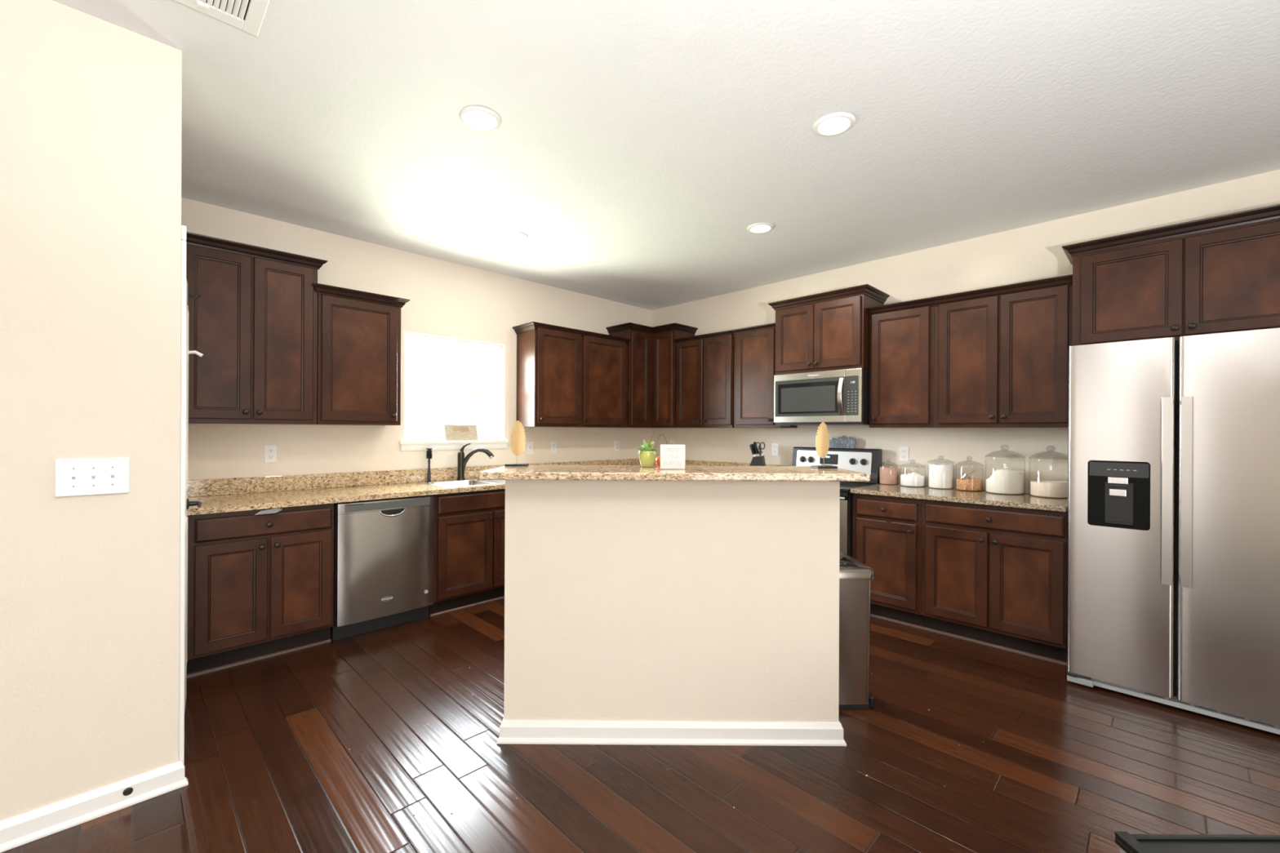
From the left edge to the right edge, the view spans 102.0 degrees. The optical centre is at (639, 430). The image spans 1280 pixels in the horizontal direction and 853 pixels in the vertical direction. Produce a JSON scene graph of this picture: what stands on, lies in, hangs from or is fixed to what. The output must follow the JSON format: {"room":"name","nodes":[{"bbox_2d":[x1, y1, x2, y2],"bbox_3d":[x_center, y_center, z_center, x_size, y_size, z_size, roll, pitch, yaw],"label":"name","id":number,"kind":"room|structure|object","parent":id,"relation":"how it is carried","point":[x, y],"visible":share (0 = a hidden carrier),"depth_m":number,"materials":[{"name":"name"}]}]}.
{"room":"kitchen","nodes":[
{"label":"kitchen","id":0,"kind":"room"},
{"bbox_2d":[0,0,182,821],"bbox_3d":[-3.286,-0.056,0.494,4.262,2.750,0.148,0,0,-45],"label":"wall","id":1,"kind":"structure","parent":0,"point":[91,107],"depth_m":1.77,"materials":[{"name":"beige paint"}]},
{"bbox_2d":[54,457,129,497],"bbox_3d":[-1.873,0.158,1.778,0.177,0.126,0.018,0,0,-45],"label":"switch plate","id":2,"kind":"object","parent":1,"relation":"attached to","point":[95,476],"visible":1,"depth_m":1.77,"materials":[{"name":"white plastic"}]},
{"bbox_2d":[71,474,75,481],"bbox_3d":[-1.904,0.158,1.743,0.010,0.024,0.012,0,0,-45],"label":"switch","id":3,"kind":"object","parent":2,"relation":"attached to","point":[73,476],"depth_m":1.74,"materials":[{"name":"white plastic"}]},
{"bbox_2d":[91,473,95,479],"bbox_3d":[-1.871,0.158,1.775,0.010,0.024,0.012,0,0,-45],"label":"switch","id":4,"kind":"object","parent":2,"relation":"attached to","point":[93,475],"depth_m":1.78,"materials":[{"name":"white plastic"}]},
{"bbox_2d":[110,472,115,479],"bbox_3d":[-1.838,0.158,1.808,0.010,0.024,0.012,0,0,-45],"label":"switch","id":5,"kind":"object","parent":2,"relation":"attached to","point":[112,474],"depth_m":1.81,"materials":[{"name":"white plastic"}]},
{"bbox_2d":[0,760,188,852],"bbox_3d":[-3.223,1.275,0.442,4.287,0.089,0.028,0,0,-45],"label":"baseboard","id":6,"kind":"structure","parent":1,"relation":"attached to","point":[20,829],"depth_m":1.77,"materials":[{"name":"white wood"}]},
{"bbox_2d":[122,786,133,795],"bbox_3d":[-1.811,1.276,1.834,0.026,0.026,0.004,0,0,-45],"label":"plug","id":7,"kind":"object","parent":6,"relation":"attached to","point":[127,791],"visible":1,"depth_m":1.83,"materials":[{"name":"black plastic"}]},
{"bbox_2d":[181,197,651,495],"bbox_3d":[-2.888,-0.054,3.207,8.650,2.750,0.160,0,0,-45],"label":"wall","id":8,"kind":"structure","parent":0,"point":[448,300],"depth_m":4.12,"materials":[{"name":"beige paint"}]},
{"bbox_2d":[186,231,328,424],"bbox_3d":[-2.444,-0.584,3.278,0.742,1.079,0.355,0,0,-45],"label":"upper cabinet","id":9,"kind":"object","parent":8,"relation":"attached to","point":[253,322],"visible":0.9,"depth_m":3.15,"materials":[{"name":"brown wood"}]},
{"bbox_2d":[263,444,276,462],"bbox_3d":[-2.484,0.155,3.488,0.072,0.118,0.008,0,0,-45],"label":"wall outlet","id":10,"kind":"object","parent":8,"relation":"attached to","point":[269,451],"visible":1,"depth_m":3.48,"materials":[{"name":"white plastic"}]},
{"bbox_2d":[267,448,273,453],"bbox_3d":[-2.482,0.133,3.486,0.034,0.028,0.002,0,0,-45],"label":"socket","id":11,"kind":"object","parent":10,"relation":"attached to","point":[269,450],"depth_m":3.49,"materials":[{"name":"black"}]},
{"bbox_2d":[267,454,273,459],"bbox_3d":[-2.482,0.177,3.486,0.034,0.028,0.002,0,0,-45],"label":"socket","id":12,"kind":"object","parent":10,"relation":"attached to","point":[269,456],"depth_m":3.49,"materials":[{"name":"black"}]},
{"bbox_2d":[311,282,409,425],"bbox_3d":[-2.025,-0.502,3.696,0.622,0.919,0.355,0,0,-45],"label":"upper cabinet","id":13,"kind":"object","parent":8,"relation":"attached to","point":[359,331],"visible":0.97,"depth_m":3.58,"materials":[{"name":"brown wood"}]},
{"bbox_2d":[404,332,501,440],"bbox_3d":[-1.619,-0.354,4.485,0.890,0.868,0.070,0,0,-45],"label":"window","id":14,"kind":"structure","parent":8,"relation":"in","point":[415,339],"depth_m":4.45,"materials":[{"name":"white plastic"}]},
{"bbox_2d":[398,440,508,451],"bbox_3d":[-1.567,0.121,4.423,0.960,0.082,0.095,0,0,-45],"label":"trim","id":15,"kind":"structure","parent":8,"relation":"attached to","point":[436,445],"depth_m":4.35,"materials":[{"name":"white wood"}]},
{"bbox_2d":[443,424,478,440],"bbox_3d":[-1.534,0.014,4.449,0.292,0.135,0.044,0,0,-45],"label":"wooden sign","id":16,"kind":"object","parent":15,"relation":"on","point":[452,432],"visible":1,"depth_m":4.44,"materials":[{"name":"brown wood"}]},
{"bbox_2d":[187,458,791,497],"bbox_3d":[-0.701,0.365,3.949,4.194,0.104,1.866,0,0,-45],"label":"backsplash","id":17,"kind":"structure","parent":8,"relation":"attached to","point":[219,486],"depth_m":3.80,"materials":[{"name":"beige stone"}]},
{"bbox_2d":[525,441,533,454],"bbox_3d":[-1.042,0.161,4.914,0.080,0.122,0.017,0,0,-45],"label":"light switch","id":18,"kind":"object","parent":8,"relation":"attached to","point":[529,445],"visible":1,"depth_m":4.91,"materials":[{"name":"white plastic"}]},
{"bbox_2d":[551,440,556,453],"bbox_3d":[-0.849,0.160,5.112,0.072,0.118,0.008,0,0,-45],"label":"wall outlet","id":19,"kind":"object","parent":8,"relation":"attached to","point":[553,443],"visible":1,"depth_m":5.11,"materials":[{"name":"white plastic"}]},
{"bbox_2d":[512,321,631,427],"bbox_3d":[-0.636,-0.495,5.074,1.183,0.919,0.355,0,0,-45],"label":"upper cabinet","id":20,"kind":"object","parent":8,"relation":"attached to","point":[566,377],"visible":1,"depth_m":4.86,"materials":[{"name":"brown wood"}]},
{"bbox_2d":[613,440,619,451],"bbox_3d":[-0.253,0.165,5.703,0.072,0.118,0.008,0,0,-45],"label":"wall outlet","id":21,"kind":"object","parent":8,"relation":"attached to","point":[616,448],"visible":1,"depth_m":5.70,"materials":[{"name":"white plastic"}]},
{"bbox_2d":[0,598,1279,852],"bbox_3d":[-0.213,1.383,0.506,8.650,0.100,7.750,0,0,-45],"label":"floor","id":22,"kind":"structure","parent":0,"point":[331,747],"depth_m":2.04,"materials":[{"name":"brown wood"}]},
{"bbox_2d":[186,502,333,678],"bbox_3d":[-2.345,0.882,3.168,0.701,0.880,0.660,0,0,-45],"label":"base cabinet","id":23,"kind":"object","parent":22,"relation":"on","point":[260,586],"visible":0.94,"depth_m":2.94,"materials":[{"name":"brown wood"}]},
{"bbox_2d":[330,494,434,640],"bbox_3d":[-1.865,0.889,3.629,0.607,0.871,0.628,0,0,-45],"label":"dishwasher","id":24,"kind":"object","parent":22,"relation":"on","point":[384,548],"visible":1,"depth_m":3.39,"materials":[{"name":"silver metal"}]},
{"bbox_2d":[428,488,505,617],"bbox_3d":[-1.328,0.887,4.178,0.913,0.880,0.660,0,0,-45],"label":"base cabinet","id":25,"kind":"object","parent":22,"relation":"on","point":[468,527],"visible":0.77,"depth_m":3.84,"materials":[{"name":"brown wood"}]},
{"bbox_2d":[791,446,881,557],"bbox_3d":[1.446,0.743,4.229,0.703,1.195,0.757,0,0,-45],"label":"range","id":26,"kind":"object","parent":22,"relation":"on","point":[858,460],"visible":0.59,"depth_m":4.22,"materials":[{"name":"silver metal"}]},
{"bbox_2d":[829,435,856,448],"bbox_3d":[1.723,0.092,4.411,0.017,0.109,0.226,0,0,-45],"label":"decorative sign","id":27,"kind":"object","parent":26,"relation":"on","point":[840,442],"visible":1,"depth_m":4.40,"materials":[{"name":"grey"}]},
{"bbox_2d":[839,500,848,555],"bbox_3d":[1.250,0.802,4.034,0.032,0.595,0.745,0,0,-45],"label":"oven","id":28,"kind":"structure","parent":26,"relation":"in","point":[844,504],"depth_m":3.78,"materials":[{"name":"silver metal"}]},
{"bbox_2d":[840,481,879,491],"bbox_3d":[1.467,0.431,4.248,0.640,0.018,0.757,0,0,-45],"label":"cooktop","id":29,"kind":"object","parent":26,"relation":"in","point":[844,486],"depth_m":4.09,"materials":[{"name":"black"}]},
{"bbox_2d":[838,551,874,710],"bbox_3d":[0.950,0.994,2.680,0.352,0.688,0.434,0,0,-3],"label":"trash can","id":30,"kind":"object","parent":22,"relation":"on","point":[855,577],"visible":0.47,"depth_m":2.48,"materials":[{"name":"silver metal"}]},
{"bbox_2d":[852,493,924,629],"bbox_3d":[1.913,0.898,3.822,0.660,0.888,0.463,0,0,-45],"label":"base cabinet","id":31,"kind":"object","parent":22,"relation":"on","point":[886,531],"visible":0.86,"depth_m":3.59,"materials":[{"name":"brown wood"}]},
{"bbox_2d":[921,499,1067,666],"bbox_3d":[2.341,0.899,3.390,0.660,0.888,0.750,0,0,-45],"label":"base cabinet","id":32,"kind":"object","parent":22,"relation":"on","point":[993,576],"visible":0.95,"depth_m":3.15,"materials":[{"name":"brown wood"}]},
{"bbox_2d":[850,484,1067,511],"bbox_3d":[2.184,0.439,3.561,0.646,0.030,1.219,0,0,-45],"label":"countertop","id":33,"kind":"structure","parent":32,"relation":"on","point":[1025,500],"depth_m":3.37,"materials":[{"name":"grey stone"}]},
{"bbox_2d":[878,457,898,484],"bbox_3d":[1.973,0.320,4.118,0.144,0.204,0.144,0,0,-45],"label":"glass jar","id":34,"kind":"object","parent":33,"relation":"on","point":[888,458],"visible":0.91,"depth_m":4.12,"materials":[{"name":"clear glass"}]},
{"bbox_2d":[879,466,897,484],"bbox_3d":[1.973,0.352,4.118,0.128,0.134,0.128,0,0,-45],"label":"salt","id":35,"kind":"object","parent":34,"relation":"in","point":[887,475],"visible":1,"depth_m":4.07,"materials":[{"name":"pink food"}]},
{"bbox_2d":[899,459,925,487],"bbox_3d":[2.089,0.321,3.974,0.182,0.204,0.182,0,0,-45],"label":"glass jar","id":36,"kind":"object","parent":33,"relation":"on","point":[914,460],"visible":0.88,"depth_m":3.96,"materials":[{"name":"clear glass"}]},
{"bbox_2d":[900,471,924,486],"bbox_3d":[2.089,0.367,3.974,0.165,0.106,0.165,0,0,-45],"label":"flour","id":37,"kind":"object","parent":36,"relation":"in","point":[913,479],"visible":1,"depth_m":3.91,"materials":[{"name":"white food"}]},
{"bbox_2d":[927,457,954,488],"bbox_3d":[2.227,0.302,3.837,0.174,0.242,0.174,0,0,-45],"label":"glass jar","id":38,"kind":"object","parent":33,"relation":"on","point":[939,458],"visible":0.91,"depth_m":3.82,"materials":[{"name":"clear glass"}]},
{"bbox_2d":[928,462,953,488],"bbox_3d":[2.227,0.332,3.837,0.157,0.176,0.157,0,0,-45],"label":"sugar","id":39,"kind":"object","parent":38,"relation":"in","point":[940,476],"visible":1,"depth_m":3.77,"materials":[{"name":"white food"}]},
{"bbox_2d":[955,456,983,491],"bbox_3d":[2.350,0.303,3.700,0.174,0.242,0.174,0,0,-45],"label":"glass jar","id":40,"kind":"object","parent":33,"relation":"on","point":[967,456],"visible":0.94,"depth_m":3.69,"materials":[{"name":"clear glass"}]},
{"bbox_2d":[956,477,982,490],"bbox_3d":[2.349,0.380,3.700,0.157,0.081,0.157,0,0,-45],"label":"nuts","id":41,"kind":"object","parent":40,"relation":"in","point":[970,484],"visible":0.98,"depth_m":3.64,"materials":[{"name":"orange food"}]},
{"bbox_2d":[961,469,975,479],"bbox_3d":[2.330,0.310,3.677,0.047,0.076,0.083,0,0,-45],"label":"scoop","id":42,"kind":"object","parent":41,"relation":"on","point":[966,476],"visible":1,"depth_m":3.67,"materials":[{"name":"silver metal"}]},
{"bbox_2d":[984,445,1026,494],"bbox_3d":[2.487,0.259,3.536,0.232,0.331,0.232,0,0,-45],"label":"glass jar","id":43,"kind":"object","parent":33,"relation":"on","point":[1008,446],"visible":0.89,"depth_m":3.54,"materials":[{"name":"clear glass"}]},
{"bbox_2d":[986,468,1024,494],"bbox_3d":[2.487,0.340,3.536,0.213,0.163,0.213,0,0,-45],"label":"flour","id":44,"kind":"object","parent":43,"relation":"in","point":[1006,481],"visible":0.88,"depth_m":3.45,"materials":[{"name":"white food"}]},
{"bbox_2d":[1028,445,1067,498],"bbox_3d":[2.659,0.260,3.357,0.232,0.331,0.232,0,0,-45],"label":"glass jar","id":45,"kind":"object","parent":33,"relation":"on","point":[1047,446],"visible":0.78,"depth_m":3.38,"materials":[{"name":"clear glass"}]},
{"bbox_2d":[1030,480,1067,497],"bbox_3d":[2.659,0.372,3.357,0.213,0.100,0.213,0,0,-45],"label":"rice","id":46,"kind":"object","parent":45,"relation":"in","point":[1042,488],"visible":0.94,"depth_m":3.28,"materials":[{"name":"beige food"}]},
{"bbox_2d":[1066,328,1279,734],"bbox_3d":[2.858,0.449,2.700,0.846,1.795,0.911,0,0,-45],"label":"refrigerator","id":47,"kind":"object","parent":22,"relation":"on","point":[1173,568],"visible":1,"depth_m":2.46,"materials":[{"name":"grey metal"}]},
{"bbox_2d":[1114,831,1279,852],"bbox_3d":[1.360,1.114,0.875,0.620,0.452,0.550,0,0,0],"label":"table","id":48,"kind":"object","parent":22,"relation":"on","point":[1127,842],"visible":1,"depth_m":1.13,"materials":[{"name":"grey"}]},
{"bbox_3d":[-0.555,0.890,4.946,1.261,0.880,0.660,0,0,-45],"label":"base cabinet","id":49,"kind":"object","parent":22,"relation":"on","visible":0},
{"bbox_2d":[187,458,791,515],"bbox_3d":[-0.701,0.381,3.949,4.194,0.136,1.866,0,0,-45],"label":"countertop","id":50,"kind":"structure","parent":49,"relation":"on","point":[252,493],"depth_m":3.53,"materials":[{"name":"beige stone"}]},
{"bbox_2d":[254,508,282,515],"bbox_3d":[-2.117,0.459,2.957,0.135,0.027,0.002,0,0,-45],"label":"tape strip","id":51,"kind":"object","parent":50,"relation":"hanging from","point":[273,510],"visible":1,"depth_m":2.96,"materials":[{"name":"grey"}]},
{"bbox_2d":[426,448,432,481],"bbox_3d":[-1.704,0.274,4.192,0.048,0.275,0.048,0,0,-45],"label":"brush","id":52,"kind":"object","parent":50,"relation":"on","point":[428,455],"visible":0.99,"depth_m":4.18,"materials":[{"name":"grey plastic"}]},
{"bbox_2d":[417,478,505,495],"bbox_3d":[-1.282,0.501,4.213,0.840,0.184,0.528,0,0,-45],"label":"sink","id":53,"kind":"object","parent":50,"relation":"in","point":[473,482],"visible":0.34,"depth_m":4.21,"materials":[{"name":"silver metal"}]},
{"bbox_2d":[456,443,493,479],"bbox_3d":[-1.383,0.256,4.360,0.302,0.308,0.071,0,0,-22],"label":"faucet","id":54,"kind":"object","parent":50,"relation":"on","point":[462,461],"visible":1,"depth_m":4.31,"materials":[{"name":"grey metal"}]},
{"bbox_2d":[749,455,765,466],"bbox_3d":[1.086,0.327,4.793,0.159,0.194,0.120,0,0,25],"label":"knife block","id":55,"kind":"object","parent":50,"relation":"on","point":[756,460],"visible":0.46,"depth_m":4.74,"materials":[{"name":"black"}]},
{"bbox_2d":[749,444,754,456],"bbox_3d":[1.033,0.179,4.779,0.049,0.111,0.034,0,0,25],"label":"knife","id":56,"kind":"object","parent":55,"relation":"on","point":[750,445],"visible":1,"depth_m":4.77,"materials":[{"name":"black plastic"}]},
{"bbox_2d":[753,442,758,455],"bbox_3d":[1.071,0.171,4.794,0.052,0.122,0.035,0,0,25],"label":"knife","id":57,"kind":"object","parent":55,"relation":"in","point":[756,450],"visible":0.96,"depth_m":4.78,"materials":[{"name":"black plastic"}]},
{"bbox_2d":[755,441,764,455],"bbox_3d":[1.099,0.165,4.741,0.090,0.126,0.010,0,0,25],"label":"scissors","id":58,"kind":"object","parent":55,"relation":"on","point":[757,442],"visible":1,"depth_m":4.74,"materials":[{"name":"black plastic"}]},
{"bbox_2d":[52,0,1279,310],"bbox_3d":[-0.200,-1.467,0.506,8.650,0.100,7.750,0,0,-45],"label":"ceiling","id":59,"kind":"structure","parent":0,"point":[636,148],"depth_m":2.35,"materials":[{"name":"paint"}]},
{"bbox_2d":[174,0,270,36],"bbox_3d":[-1.356,-1.415,1.618,0.320,0.013,0.370,0,0,-45],"label":"ceiling vent","id":60,"kind":"object","parent":59,"relation":"in","point":[247,15],"visible":1,"depth_m":1.75,"materials":[{"name":"white metal"}]},
{"bbox_2d":[459,106,501,131],"bbox_3d":[-0.724,-1.414,2.357,0.184,0.009,0.184,0,0,-45],"label":"recessed light","id":61,"kind":"object","parent":59,"relation":"in","point":[481,118],"visible":1,"depth_m":2.35,"materials":[{"name":"white plastic"}]},
{"bbox_2d":[502,231,528,240],"bbox_3d":[-0.906,-1.415,3.768,0.184,0.009,0.184,0,0,-45],"label":"recessed light","id":62,"kind":"object","parent":59,"relation":"in","point":[511,235],"visible":1,"depth_m":3.75,"materials":[{"name":"white plastic"}]},
{"bbox_2d":[746,222,773,233],"bbox_3d":[0.837,-1.407,3.605,0.184,0.009,0.184,0,0,-45],"label":"recessed light","id":63,"kind":"object","parent":59,"relation":"in","point":[757,228],"visible":1,"depth_m":3.59,"materials":[{"name":"white plastic"}]},
{"bbox_2d":[813,111,855,136],"bbox_3d":[0.893,-1.407,2.388,0.184,0.009,0.184,0,0,-45],"label":"recessed light","id":64,"kind":"object","parent":59,"relation":"in","point":[842,122],"visible":1,"depth_m":2.38,"materials":[{"name":"white plastic"}]},
{"bbox_2d":[503,480,839,722],"bbox_3d":[0.136,0.768,2.289,1.437,1.134,0.125,0,0,0],"label":"wall","id":65,"kind":"structure","parent":0,"point":[710,601],"depth_m":2.23,"materials":[{"name":"beige paint"}]},
{"bbox_2d":[496,718,846,746],"bbox_3d":[0.134,1.290,2.277,1.486,0.089,0.150,0,0,0],"label":"baseboard","id":66,"kind":"structure","parent":65,"relation":"attached to","point":[511,731],"depth_m":2.21,"materials":[{"name":"white wood"}]},
{"bbox_2d":[479,465,870,481],"bbox_3d":[0.139,0.185,2.302,1.570,0.032,0.450,0,0,0],"label":"countertop","id":67,"kind":"structure","parent":65,"relation":"on","point":[594,473],"depth_m":2.08,"materials":[{"name":"stone"}]},
{"bbox_2d":[504,420,528,466],"bbox_3d":[-0.582,0.058,2.451,0.100,0.214,0.064,0,0,-2],"label":"leaf sculpture","id":68,"kind":"object","parent":67,"relation":"on","point":[517,440],"visible":1,"depth_m":2.45,"materials":[{"name":"gold"}]},
{"bbox_2d":[635,435,657,467],"bbox_3d":[0.028,0.094,2.403,0.105,0.148,0.081,0,0,-1],"label":"potted plant","id":69,"kind":"object","parent":67,"relation":"on","point":[647,456],"visible":1,"depth_m":2.38,"materials":[{"name":"green plant"}]},
{"bbox_2d":[654,434,667,466],"bbox_3d":[0.104,0.092,2.462,0.063,0.151,0.063,0,0,-22],"label":"ornament","id":70,"kind":"object","parent":67,"relation":"on","point":[657,461],"visible":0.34,"depth_m":2.44,"materials":[{"name":"orange glass"}]},
{"bbox_2d":[660,444,684,469],"bbox_3d":[0.143,0.114,2.270,0.108,0.108,0.030,0,0,0],"label":"block","id":71,"kind":"object","parent":67,"relation":"on","point":[672,456],"visible":1,"depth_m":2.25,"materials":[{"name":"white"}]},
{"bbox_2d":[810,422,837,468],"bbox_3d":[0.848,0.066,2.389,0.100,0.212,0.064,0,0,-14],"label":"leaf sculpture","id":72,"kind":"object","parent":67,"relation":"on","point":[822,442],"visible":1,"depth_m":2.39,"materials":[{"name":"beige wood"}]},
{"bbox_2d":[651,169,1279,493],"bbox_3d":[2.862,-0.028,3.447,0.150,2.750,7.600,0,0,-45],"label":"wall","id":73,"kind":"structure","parent":0,"point":[1033,252],"depth_m":3.86,"materials":[{"name":"beige paint"}]},
{"bbox_2d":[605,322,697,427],"bbox_3d":[0.127,-0.572,5.590,0.712,1.079,0.696,0,0,-45],"label":"upper cabinet","id":74,"kind":"object","parent":73,"relation":"attached to","point":[651,351],"visible":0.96,"depth_m":5.48,"materials":[{"name":"brown wood"}]},
{"bbox_2d":[670,440,675,444],"bbox_3d":[0.363,0.168,5.850,0.008,0.118,0.072,0,0,-45],"label":"wall outlet","id":75,"kind":"object","parent":73,"relation":"attached to","point":[672,442],"visible":0.42,"depth_m":5.84,"materials":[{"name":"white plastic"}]},
{"bbox_2d":[673,329,734,427],"bbox_3d":[0.717,-0.489,5.249,0.355,0.919,0.710,0,0,-45],"label":"upper cabinet","id":76,"kind":"object","parent":73,"relation":"attached to","point":[704,363],"visible":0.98,"depth_m":5.11,"materials":[{"name":"brown wood"}]},
{"bbox_2d":[731,322,797,427],"bbox_3d":[1.150,-0.487,4.813,0.355,0.919,0.490,0,0,-45],"label":"upper cabinet","id":77,"kind":"object","parent":73,"relation":"attached to","point":[754,362],"visible":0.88,"depth_m":4.72,"materials":[{"name":"brown wood"}]},
{"bbox_2d":[771,443,778,455],"bbox_3d":[1.283,0.175,4.924,0.008,0.118,0.072,0,0,-45],"label":"wall outlet","id":78,"kind":"object","parent":73,"relation":"attached to","point":[775,446],"visible":1,"depth_m":4.92,"materials":[{"name":"white plastic"}]},
{"bbox_2d":[768,284,889,374],"bbox_3d":[1.557,-0.790,4.333,0.455,0.618,0.849,0,0,-45],"label":"upper cabinet","id":79,"kind":"object","parent":73,"relation":"attached to","point":[828,331],"visible":0.98,"depth_m":4.14,"materials":[{"name":"brown wood"}]},
{"bbox_2d":[773,368,869,426],"bbox_3d":[1.546,-0.257,4.324,0.477,0.440,0.750,0,0,-45],"label":"microwave","id":80,"kind":"object","parent":79,"relation":"attached to","point":[837,397],"visible":1,"depth_m":4.14,"materials":[{"name":"silver metal"}]},
{"bbox_2d":[866,297,934,427],"bbox_3d":[2.021,-0.483,3.936,0.355,0.919,0.454,0,0,-45],"label":"upper cabinet","id":81,"kind":"object","parent":73,"relation":"attached to","point":[902,334],"visible":0.97,"depth_m":3.82,"materials":[{"name":"brown wood"}]},
{"bbox_2d":[898,446,908,462],"bbox_3d":[2.091,0.183,4.110,0.008,0.118,0.072,0,0,-45],"label":"wall outlet","id":82,"kind":"object","parent":73,"relation":"attached to","point":[903,451],"visible":1,"depth_m":4.11,"materials":[{"name":"white plastic"}]},
{"bbox_2d":[932,274,1072,427],"bbox_3d":[2.449,-0.481,3.504,0.355,0.919,0.762,0,0,-45],"label":"upper cabinet","id":83,"kind":"object","parent":73,"relation":"attached to","point":[1002,352],"visible":0.95,"depth_m":3.37,"materials":[{"name":"brown wood"}]},
{"bbox_2d":[1062,204,1279,346],"bbox_3d":[3.015,-0.791,2.882,0.430,0.614,1.007,0,0,-45],"label":"upper cabinet","id":84,"kind":"object","parent":73,"relation":"attached to","point":[1219,273],"visible":0.99,"depth_m":2.76,"materials":[{"name":"brown wood"}]},
{"bbox_3d":[-2.384,-0.052,2.530,0.111,2.750,1.470,0,0,-45],"label":"wall","id":85,"kind":"structure","parent":0,"visible":0},
{"bbox_2d":[178,225,186,764],"bbox_3d":[-2.036,0.275,2.268,0.015,2.100,0.894,0,0,-45],"label":"trim","id":86,"kind":"structure","parent":85,"relation":"attached to","point":[183,312],"depth_m":1.95,"materials":[{"name":"white"}]},
{"bbox_2d":[184,278,203,711],"bbox_3d":[-2.031,0.301,2.326,0.099,2.023,0.615,0,0,-39],"label":"door","id":87,"kind":"structure","parent":85,"relation":"in","point":[188,503],"depth_m":2.38,"materials":[{"name":"white"}]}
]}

